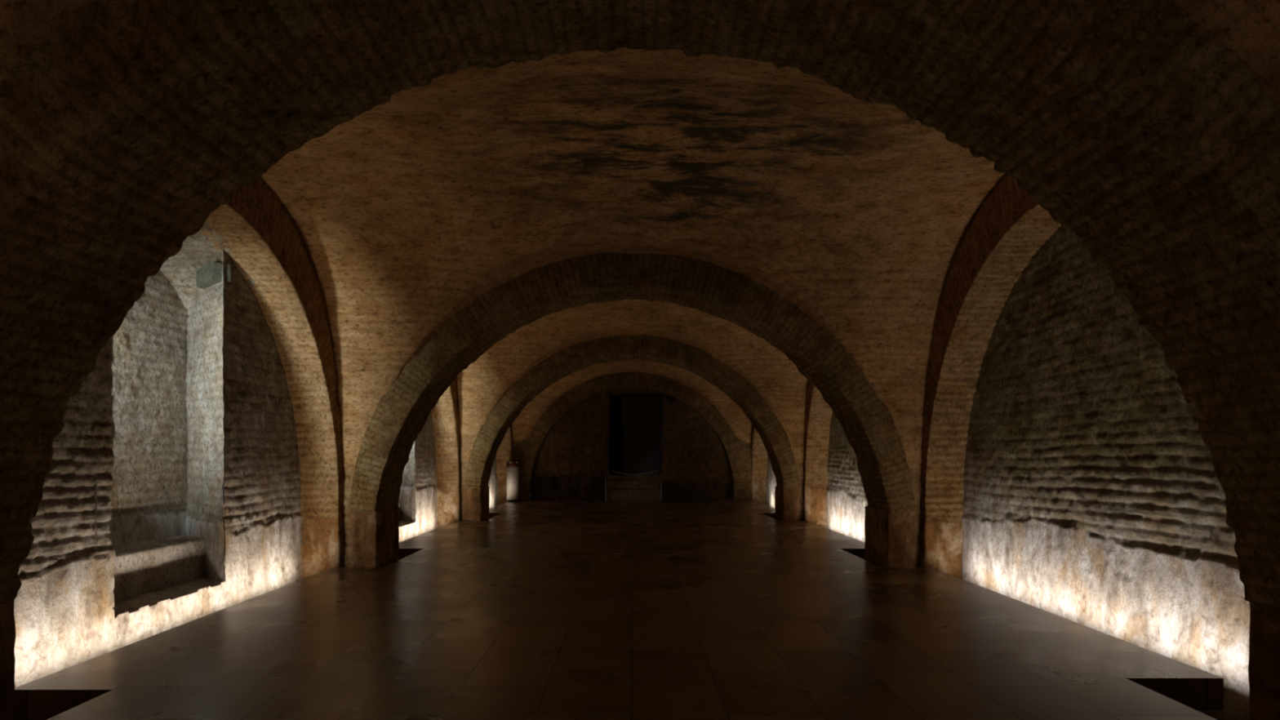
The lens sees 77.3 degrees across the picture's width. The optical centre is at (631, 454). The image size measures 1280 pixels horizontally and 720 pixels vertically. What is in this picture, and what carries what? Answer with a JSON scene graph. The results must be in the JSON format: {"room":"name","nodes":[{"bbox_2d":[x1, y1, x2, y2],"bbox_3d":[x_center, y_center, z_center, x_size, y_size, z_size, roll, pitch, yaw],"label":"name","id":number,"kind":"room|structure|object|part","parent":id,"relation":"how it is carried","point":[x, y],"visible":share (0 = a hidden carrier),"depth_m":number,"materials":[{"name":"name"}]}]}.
{"room":"vaulted brick cellar","nodes":[
{"label":"vaulted brick cellar","id":0,"kind":"room"},
{"bbox_2d":[13,221,497,687],"bbox_3d":[-4.810,-0.450,11.832,1.820,5.100,32.437,0,0,0],"label":"wall","id":1,"kind":"structure","parent":0,"point":[138,452],"depth_m":9.36,"materials":[{"name":"brick"}]},
{"bbox_2d":[112,535,204,602],"bbox_3d":[-5.426,1.288,8.525,0.647,0.624,2.850,0,0,0],"label":"stone ledge","id":2,"kind":"object","parent":1,"relation":"attached to","point":[148,566],"visible":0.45,"depth_m":8.67,"materials":[{"name":"beige stone"}]},
{"bbox_2d":[112,577,225,617],"bbox_3d":[-4.917,1.676,8.325,0.466,0.449,2.450,0,0,0],"label":"stone sill","id":3,"kind":"structure","parent":1,"relation":"attached to","point":[131,605],"depth_m":8.30,"materials":[{"name":"brown stone"}]},
{"bbox_2d":[195,262,231,288],"bbox_3d":[-4.930,-2.100,9.420,0.600,0.210,0.200,0,0,45],"label":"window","id":4,"kind":"structure","parent":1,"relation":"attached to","point":[211,274],"depth_m":9.26,"materials":[{"name":"grey glass"}]},
{"bbox_2d":[199,177,344,578],"bbox_3d":[-4.455,-0.555,8.070,0.657,5.310,7.820,0,0,0],"label":"arch","id":5,"kind":"object","parent":1,"relation":"attached to","point":[267,246],"visible":0.46,"depth_m":10.56,"materials":[{"name":"brick"}]},
{"bbox_2d":[398,500,400,521],"bbox_3d":[-5.423,1.295,16.625,0.654,0.611,2.850,0,0,0],"label":"stone ledge","id":6,"kind":"object","parent":1,"relation":"attached to","point":[399,503],"visible":0.04,"depth_m":17.62,"materials":[{"name":"grey stone"}]},
{"bbox_2d":[398,520,413,527],"bbox_3d":[-4.919,1.678,16.425,0.462,0.443,2.450,0,0,0],"label":"stone sill","id":7,"kind":"structure","parent":1,"relation":"attached to","point":[401,523],"depth_m":16.98,"materials":[{"name":"brown stone"}]},
{"bbox_2d":[431,379,461,528],"bbox_3d":[-4.455,-0.555,15.845,0.651,5.310,8.010,0,0,0],"label":"arch","id":8,"kind":"object","parent":1,"relation":"attached to","point":[445,413],"visible":0.2,"depth_m":19.13,"materials":[{"name":"brick"}]},
{"bbox_2d":[496,424,512,505],"bbox_3d":[-4.455,-0.555,24.090,0.650,5.310,8.760,0,0,0],"label":"arch","id":9,"kind":"object","parent":1,"relation":"attached to","point":[504,452],"visible":0.06,"depth_m":27.70,"materials":[{"name":"brick"}]},
{"bbox_2d":[13,499,1223,719],"bbox_3d":[0.000,1.715,12.365,8.460,0.230,31.530,0,0,0],"label":"floor","id":10,"kind":"structure","parent":0,"point":[535,609],"depth_m":6.91,"materials":[{"name":"stone"}]},
{"bbox_2d":[506,462,519,501],"bbox_3d":[-4.070,0.926,27.300,0.432,1.348,0.424,0,0,0],"label":"display stand","id":11,"kind":"object","parent":10,"relation":"on","point":[513,468],"visible":1,"depth_m":27.12,"materials":[{"name":"white laminate"}]},
{"bbox_2d":[604,475,607,501],"bbox_3d":[-0.900,1.173,27.657,0.100,0.855,0.474,0,0,0],"label":"handrail","id":12,"kind":"object","parent":10,"relation":"on","point":[606,476],"visible":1,"depth_m":27.46,"materials":[{"name":"grey metal"}]},
{"bbox_3d":[-0.900,1.230,27.470,0.036,0.740,0.034,0,0,0],"label":"post","id":13,"kind":"part","parent":12,"relation":"part of","materials":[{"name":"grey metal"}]},
{"bbox_2d":[348,252,915,567],"bbox_3d":[0.000,-0.421,11.911,8.059,5.042,1.153,0,0,0],"label":"brick arch","id":14,"kind":"object","parent":10,"relation":"on","point":[400,415],"visible":0.84,"depth_m":11.37,"materials":[{"name":"brown brick"}]},
{"bbox_2d":[606,475,662,501],"bbox_3d":[0.100,1.170,27.895,1.940,0.860,0.790,0,0,0],"label":"steps","id":15,"kind":"structure","parent":10,"relation":"on","point":[620,487],"depth_m":27.78,"materials":[{"name":"brown stone"}]},
{"bbox_2d":[611,470,657,475],"bbox_3d":[0.090,0.640,28.070,1.629,0.157,0.040,0,0,0],"label":"rope","id":16,"kind":"object","parent":15,"relation":"on","point":[611,470],"visible":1,"depth_m":28.06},
{"bbox_2d":[659,475,662,501],"bbox_3d":[1.000,1.173,27.657,0.100,0.855,0.474,0,0,0],"label":"handrail","id":17,"kind":"object","parent":10,"relation":"on","point":[660,476],"visible":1,"depth_m":27.46,"materials":[{"name":"grey metal"}]},
{"bbox_3d":[1.000,1.230,27.470,0.036,0.740,0.034,0,0,0],"label":"post","id":18,"kind":"part","parent":17,"relation":"part of","materials":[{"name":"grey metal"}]},
{"bbox_2d":[454,298,808,462],"bbox_3d":[0.000,-1.485,15.843,8.440,3.390,7.004,0,0,0],"label":"ceiling","id":19,"kind":"structure","parent":0,"point":[776,379],"depth_m":18.51,"materials":[{"name":"brick"}]},
{"bbox_2d":[531,388,733,500],"bbox_3d":[0.000,-0.225,29.309,7.600,4.650,2.359,0,0,0],"label":"wall","id":20,"kind":"structure","parent":0,"point":[575,459],"depth_m":28.16,"materials":[{"name":"brick"}]},
{"bbox_2d":[512,371,751,500],"bbox_3d":[0.000,-0.730,28.010,9.600,5.660,0.360,0,0,0],"label":"blind arch","id":21,"kind":"object","parent":20,"relation":"attached to","point":[739,453],"visible":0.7,"depth_m":27.86,"materials":[{"name":"brick"}]},
{"bbox_2d":[622,395,661,474],"bbox_3d":[0.350,-0.690,28.685,1.420,2.800,0.100,0,0,0],"label":"door","id":22,"kind":"structure","parent":20,"relation":"in","point":[642,414],"depth_m":28.67,"materials":[{"name":"brown"}]},
{"bbox_2d":[511,360,752,443],"bbox_3d":[0.000,-1.467,24.087,8.440,3.433,7.748,0,0,0],"label":"ceiling","id":23,"kind":"structure","parent":0,"point":[739,423],"depth_m":27.30,"materials":[{"name":"brick"}]},
{"bbox_2d":[258,47,1008,468],"bbox_3d":[0.000,-1.485,8.063,8.440,3.367,6.815,0,0,0],"label":"ceiling","id":24,"kind":"structure","parent":0,"point":[439,195],"depth_m":9.38,"materials":[{"name":"brick"}]},
{"bbox_2d":[0,0,1279,105],"bbox_3d":[0.000,-1.479,0.109,8.442,3.406,7.250,0,0,0],"label":"ceiling","id":25,"kind":"structure","parent":0,"point":[1251,28],"depth_m":3.51,"materials":[{"name":"brick"}]},
{"bbox_2d":[766,226,1250,719],"bbox_3d":[4.425,-0.400,11.832,1.050,5.000,32.437,0,0,0],"label":"wall","id":26,"kind":"structure","parent":0,"point":[1094,498],"depth_m":8.17,"materials":[{"name":"grey brick"}]},
{"bbox_2d":[751,425,767,505],"bbox_3d":[4.455,-0.555,24.090,0.650,5.310,8.760,0,0,0],"label":"arch","id":27,"kind":"object","parent":26,"relation":"attached to","point":[759,453],"visible":0.16,"depth_m":27.76,"materials":[{"name":"brick"}]},
{"bbox_2d":[803,380,832,528],"bbox_3d":[4.456,-0.555,15.845,0.652,5.310,8.010,0,0,0],"label":"arch","id":28,"kind":"object","parent":26,"relation":"attached to","point":[818,412],"visible":0.19,"depth_m":19.13,"materials":[{"name":"brick"}]},
{"bbox_2d":[919,173,1061,579],"bbox_3d":[4.456,-0.555,8.070,0.654,5.310,7.820,0,0,0],"label":"arch","id":29,"kind":"object","parent":26,"relation":"attached to","point":[1010,228],"visible":0.49,"depth_m":10.57,"materials":[{"name":"brick"}]},
{"bbox_2d":[1197,710,1222,719],"bbox_3d":[0.000,2.150,12.500,12.000,0.100,34.000,0,0,0],"label":"ground","id":30,"kind":"structure","parent":0,"point":[1201,711],"depth_m":6.45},
{"bbox_2d":[464,334,799,520],"bbox_3d":[0.000,-0.421,19.782,8.059,5.042,1.146,0,0,0],"label":"brick arch","id":31,"kind":"object","parent":30,"relation":"on","point":[578,357],"visible":0.91,"depth_m":19.24,"materials":[{"name":"brown brick"}]},
{"bbox_2d":[0,0,1279,719],"bbox_3d":[0.000,-0.421,4.198,8.061,5.042,1.228,0,0,0],"label":"brick arch","id":32,"kind":"object","parent":30,"relation":"on","point":[1134,124],"visible":1,"depth_m":4.11,"materials":[{"name":"brown brick"}]}
]}

